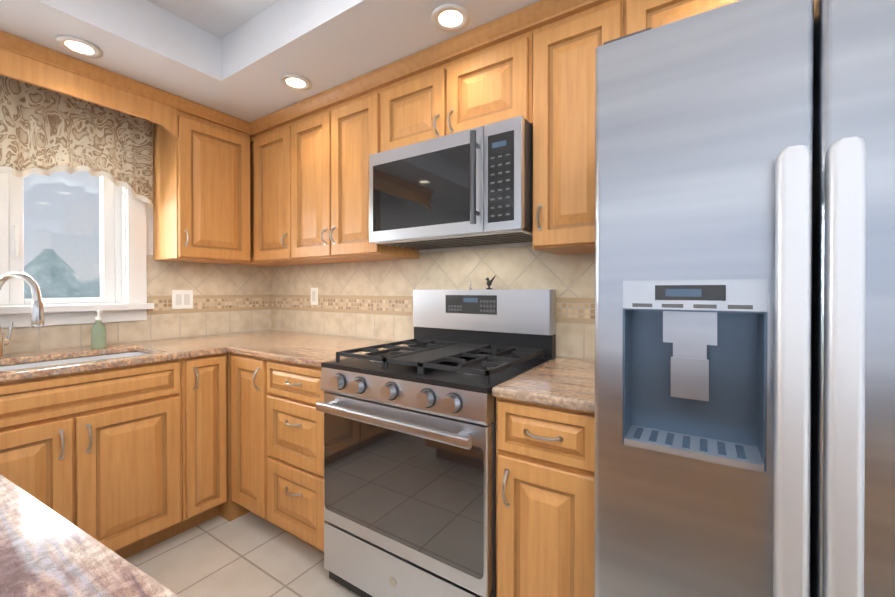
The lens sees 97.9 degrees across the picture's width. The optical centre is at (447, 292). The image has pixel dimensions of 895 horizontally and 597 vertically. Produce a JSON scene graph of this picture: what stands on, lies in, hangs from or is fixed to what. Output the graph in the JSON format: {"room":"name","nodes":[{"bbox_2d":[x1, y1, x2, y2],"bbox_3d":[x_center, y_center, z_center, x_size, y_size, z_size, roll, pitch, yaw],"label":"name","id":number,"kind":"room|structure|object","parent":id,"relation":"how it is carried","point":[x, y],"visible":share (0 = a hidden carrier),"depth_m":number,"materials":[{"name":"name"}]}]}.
{"room":"kitchen","nodes":[
{"label":"kitchen","id":0,"kind":"room"},
{"bbox_2d":[14,124,152,363],"bbox_3d":[-2.703,-0.021,0.947,0.160,2.450,4.800,0,0,33],"label":"wall","id":1,"kind":"structure","parent":0,"point":[149,230],"depth_m":2.27,"materials":[{"name":"paint"}]},
{"bbox_2d":[0,171,153,327],"bbox_3d":[-2.078,-0.371,1.808,0.182,1.070,1.150,0,0,33],"label":"window","id":2,"kind":"structure","parent":1,"relation":"in","point":[123,253],"depth_m":2.12,"materials":[{"name":"white paint"}]},
{"bbox_2d":[0,75,153,208],"bbox_3d":[-1.989,-0.724,1.749,0.069,0.521,1.160,0,0,33],"label":"fabric valance","id":3,"kind":"object","parent":2,"relation":"attached to","point":[44,131],"visible":0.98,"depth_m":1.92,"materials":[{"name":"fabric"},{"name":"lace"}]},
{"bbox_2d":[3,255,269,353],"bbox_3d":[-1.979,0.053,1.904,0.006,0.540,2.394,0,0,33],"label":"backsplash","id":4,"kind":"structure","parent":1,"relation":"attached to","point":[229,298],"depth_m":2.43,"materials":[{"name":"beige tile"}]},
{"bbox_2d":[172,290,192,308],"bbox_3d":[-1.639,0.043,2.412,0.007,0.116,0.116,0,0,33],"label":"switch plate","id":5,"kind":"object","parent":4,"relation":"attached to","point":[182,299],"visible":1,"depth_m":2.41,"materials":[{"name":"white plastic"}]},
{"bbox_2d":[153,111,250,263],"bbox_3d":[-1.464,-0.597,2.356,0.350,0.815,0.410,0,0,33],"label":"upper cabinet","id":6,"kind":"object","parent":1,"relation":"attached to","point":[201,190],"visible":0.96,"depth_m":2.23,"materials":[{"name":"brown wood"}]},
{"bbox_2d":[0,48,177,137],"bbox_3d":[-1.916,-0.917,1.415,0.019,0.165,1.653,0,0,33],"label":"wood valance","id":7,"kind":"object","parent":6,"relation":"attached to","point":[13,65],"visible":0.96,"depth_m":1.78,"materials":[{"name":"brown wood"}]},
{"bbox_2d":[148,0,277,38],"bbox_3d":[-0.478,-1.288,-0.501,5.460,0.100,5.020,0,0,33],"label":"ceiling","id":8,"kind":"structure","parent":0,"point":[220,19],"depth_m":1.74,"materials":[{"name":"paint"}]},
{"bbox_2d":[125,512,359,596],"bbox_3d":[-0.438,1.243,-0.524,5.350,0.060,5.000,0,0,33],"label":"floor","id":9,"kind":"structure","parent":0,"point":[249,554],"depth_m":1.72,"materials":[{"name":"tile"}]},
{"bbox_2d":[0,352,181,558],"bbox_3d":[-1.715,0.758,1.697,0.659,0.882,0.768,0,0,33],"label":"base cabinet","id":10,"kind":"object","parent":9,"relation":"on","point":[96,455],"visible":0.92,"depth_m":1.61,"materials":[{"name":"brown wood"}]},
{"bbox_2d":[0,330,308,382],"bbox_3d":[-1.702,0.404,1.724,0.653,0.240,2.392,0,0,33],"label":"countertop","id":11,"kind":"structure","parent":10,"relation":"on","point":[46,363],"depth_m":1.86,"materials":[{"name":"stone"}]},
{"bbox_2d":[0,272,44,358],"bbox_3d":[-1.862,0.097,1.674,0.225,0.374,0.151,0,0,33],"label":"faucet","id":12,"kind":"object","parent":11,"relation":"on","point":[37,313],"visible":1,"depth_m":1.66,"materials":[{"name":"silver metal"}]},
{"bbox_2d":[0,352,145,370],"bbox_3d":[-1.681,0.420,1.668,0.379,0.208,0.714,0,0,33],"label":"sink basin","id":13,"kind":"object","parent":11,"relation":"in","point":[4,366],"depth_m":1.82,"materials":[{"name":"silver metal"}]},
{"bbox_2d":[91,310,105,347],"bbox_3d":[-1.791,0.187,2.001,0.065,0.190,0.060,0,0,33],"label":"soap bottle","id":14,"kind":"object","parent":11,"relation":"on","point":[98,334],"visible":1,"depth_m":1.98,"materials":[{"name":"green plastic"}]},
{"bbox_2d":[174,353,226,535],"bbox_3d":[-1.447,0.756,2.107,0.659,0.882,0.209,0,0,33],"label":"base cabinet","id":15,"kind":"object","parent":9,"relation":"on","point":[204,437],"visible":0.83,"depth_m":1.94,"materials":[{"name":"brown wood"}]},
{"bbox_2d":[219,353,249,521],"bbox_3d":[-1.229,0.754,2.468,0.629,0.882,0.629,0,0,33],"label":"base cabinet","id":16,"kind":"object","parent":9,"relation":"on","point":[230,510],"visible":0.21,"depth_m":2.04,"materials":[{"name":"brown wood"}]},
{"bbox_2d":[231,354,285,530],"bbox_3d":[-0.841,0.755,2.197,0.314,0.882,0.659,0,0,33],"label":"base cabinet","id":17,"kind":"object","parent":9,"relation":"on","point":[249,455],"visible":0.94,"depth_m":1.93,"materials":[{"name":"brown wood"}]},
{"bbox_2d":[224,334,407,367],"bbox_3d":[-0.640,0.298,2.070,0.732,0.031,0.652,0,0,33],"label":"countertop","id":18,"kind":"structure","parent":17,"relation":"on","point":[311,350],"depth_m":2.00,"materials":[{"name":"stone"}]},
{"bbox_2d":[267,359,325,552],"bbox_3d":[-0.523,0.756,1.989,0.442,0.882,0.659,0,0,33],"label":"base cabinet","id":19,"kind":"object","parent":9,"relation":"on","point":[295,463],"visible":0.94,"depth_m":1.73,"materials":[{"name":"brown wood"}]},
{"bbox_2d":[316,290,555,596],"bbox_3d":[-0.033,0.594,1.634,0.756,1.212,0.712,0,0,33],"label":"range","id":20,"kind":"object","parent":9,"relation":"on","point":[410,470],"visible":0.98,"depth_m":1.40,"materials":[{"name":"grey metal"}]},
{"bbox_2d":[485,275,495,289],"bbox_3d":[0.204,-0.048,1.861,0.060,0.067,0.032,0,0,33],"label":"bird figurine","id":21,"kind":"object","parent":20,"relation":"on","point":[489,283],"visible":0.94,"depth_m":1.85,"materials":[{"name":"grey metal"}]},
{"bbox_2d":[496,397,594,596],"bbox_3d":[0.435,0.760,1.363,0.315,0.882,0.659,0,0,33],"label":"base cabinet","id":22,"kind":"object","parent":9,"relation":"on","point":[545,483],"visible":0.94,"depth_m":1.11,"materials":[{"name":"brown wood"}]},
{"bbox_2d":[492,357,594,412],"bbox_3d":[0.441,0.302,1.369,0.317,0.031,0.644,0,0,33],"label":"countertop","id":23,"kind":"structure","parent":22,"relation":"on","point":[565,383],"depth_m":1.19,"materials":[{"name":"stone"}]},
{"bbox_2d":[594,0,894,596],"bbox_3d":[0.907,0.307,0.955,0.906,1.794,0.782,0,0,33],"label":"fridge","id":24,"kind":"object","parent":9,"relation":"on","point":[744,298],"visible":1,"depth_m":0.77,"materials":[{"name":"grey metal"}]},
{"bbox_3d":[-0.521,0.770,-0.198,2.650,0.882,0.660,0,0,33],"label":"kitchen island","id":25,"kind":"object","parent":9,"relation":"on","visible":0},
{"bbox_2d":[0,474,178,596],"bbox_3d":[-0.443,0.310,-0.035,2.800,0.031,1.124,0,0,33],"label":"island countertop","id":26,"kind":"structure","parent":25,"relation":"on","point":[46,551],"depth_m":0.42,"materials":[{"name":"stone"}]},
{"bbox_2d":[0,0,539,122],"bbox_3d":[-0.459,-1.133,-0.525,5.200,0.206,4.800,0,0,33],"label":"ceiling","id":27,"kind":"structure","parent":0,"point":[319,45],"depth_m":1.68,"materials":[{"name":"paint"}]},
{"bbox_2d":[55,35,102,57],"bbox_3d":[-1.557,-1.039,1.650,0.148,0.006,0.148,0,0,33],"label":"recessed light","id":28,"kind":"object","parent":27,"relation":"in","point":[79,46],"visible":1,"depth_m":1.64,"materials":[{"name":"white plastic"}]},
{"bbox_2d":[0,30,247,132],"bbox_3d":[-1.802,-1.013,1.553,0.058,0.054,2.010,0,0,33],"label":"crown molding","id":29,"kind":"structure","parent":27,"relation":"attached to","point":[9,42],"depth_m":1.86,"materials":[{"name":"brown wood"}]},
{"bbox_2d":[280,74,311,90],"bbox_3d":[-0.752,-1.041,1.931,0.148,0.006,0.148,0,0,33],"label":"recessed light","id":30,"kind":"object","parent":27,"relation":"in","point":[296,82],"visible":1,"depth_m":1.93,"materials":[{"name":"white plastic"}]},
{"bbox_2d":[244,0,609,136],"bbox_3d":[0.050,-1.013,1.605,3.104,0.054,0.058,0,0,33],"label":"crown molding","id":31,"kind":"structure","parent":27,"relation":"attached to","point":[536,15],"depth_m":1.66,"materials":[{"name":"brown wood"}]},
{"bbox_2d":[431,3,469,31],"bbox_3d":[0.012,-1.038,1.475,0.148,0.006,0.148,0,0,33],"label":"recessed light","id":32,"kind":"object","parent":27,"relation":"in","point":[450,17],"visible":1,"depth_m":1.47,"materials":[{"name":"white plastic"}]},
{"bbox_2d":[419,242,532,252],"bbox_3d":[0.861,-0.025,1.558,5.460,2.450,0.120,0,0,33],"label":"wall","id":33,"kind":"structure","parent":0,"point":[481,247],"depth_m":1.95,"materials":[{"name":"paint"}]},
{"bbox_2d":[233,122,327,266],"bbox_3d":[-1.123,-0.599,2.557,0.698,0.815,0.350,0,0,33],"label":"upper cabinet","id":34,"kind":"object","parent":33,"relation":"attached to","point":[270,197],"visible":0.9,"depth_m":2.35,"materials":[{"name":"brown wood"}]},
{"bbox_2d":[291,88,418,262],"bbox_3d":[-0.541,-0.596,2.177,0.686,0.815,0.350,0,0,33],"label":"upper cabinet","id":35,"kind":"object","parent":33,"relation":"attached to","point":[333,148],"visible":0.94,"depth_m":2.04,"materials":[{"name":"brown wood"}]},
{"bbox_2d":[270,245,594,360],"bbox_3d":[-0.286,0.051,2.232,2.482,0.540,0.006,0,0,33],"label":"backsplash","id":36,"kind":"structure","parent":33,"relation":"attached to","point":[372,300],"depth_m":2.18,"materials":[{"name":"beige tile"}]},
{"bbox_2d":[311,288,317,304],"bbox_3d":[-0.898,0.026,2.623,0.072,0.116,0.007,0,0,33],"label":"electrical outlet plate","id":37,"kind":"object","parent":36,"relation":"attached to","point":[314,296],"visible":1,"depth_m":2.62,"materials":[{"name":"white plastic"}]},
{"bbox_2d":[381,30,532,151],"bbox_3d":[0.067,-0.821,1.779,0.764,0.360,0.350,0,0,33],"label":"upper cabinet","id":38,"kind":"object","parent":33,"relation":"attached to","point":[488,85],"visible":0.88,"depth_m":1.62,"materials":[{"name":"brown wood"}]},
{"bbox_2d":[369,116,532,249],"bbox_3d":[0.042,-0.430,1.742,0.756,0.409,0.440,0,0,33],"label":"microwave","id":39,"kind":"object","parent":38,"relation":"attached to","point":[470,187],"visible":0.94,"depth_m":1.56,"materials":[{"name":"grey metal"}]},
{"bbox_2d":[533,0,623,254],"bbox_3d":[0.520,-0.582,1.484,0.314,0.835,0.350,0,0,33],"label":"upper cabinet","id":40,"kind":"object","parent":33,"relation":"attached to","point":[564,62],"visible":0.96,"depth_m":1.38,"materials":[{"name":"brown wood"}]},
{"bbox_2d":[624,0,739,35],"bbox_3d":[1.044,-0.797,1.141,0.932,0.400,0.350,0,0,33],"label":"upper cabinet","id":41,"kind":"object","parent":33,"relation":"attached to","point":[639,15],"depth_m":1.22,"materials":[{"name":"brown wood"}]},
{"label":"outside","id":42,"kind":"structure","parent":0,"visible":0},
{"bbox_3d":[-27.457,2.700,18.199,59.540,0.200,87.000,0,0,33],"label":"ground","id":43,"kind":"structure","parent":42,"visible":0},
{"bbox_2d":[24,249,85,298],"bbox_3d":[-8.896,0.847,8.697,3.022,3.620,3.100,0,0,33],"label":"tree","id":44,"kind":"object","parent":43,"relation":"on","point":[51,275],"depth_m":8.46,"materials":[{"name":"green plant"}]},
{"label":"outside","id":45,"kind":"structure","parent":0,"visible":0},
{"bbox_2d":[23,171,99,297],"bbox_3d":[-52.176,-10.498,34.257,0.500,37.000,87.000,0,0,33],"label":"sky","id":46,"kind":"structure","parent":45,"point":[59,226],"depth_m":45.61,"materials":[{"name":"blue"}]}
]}

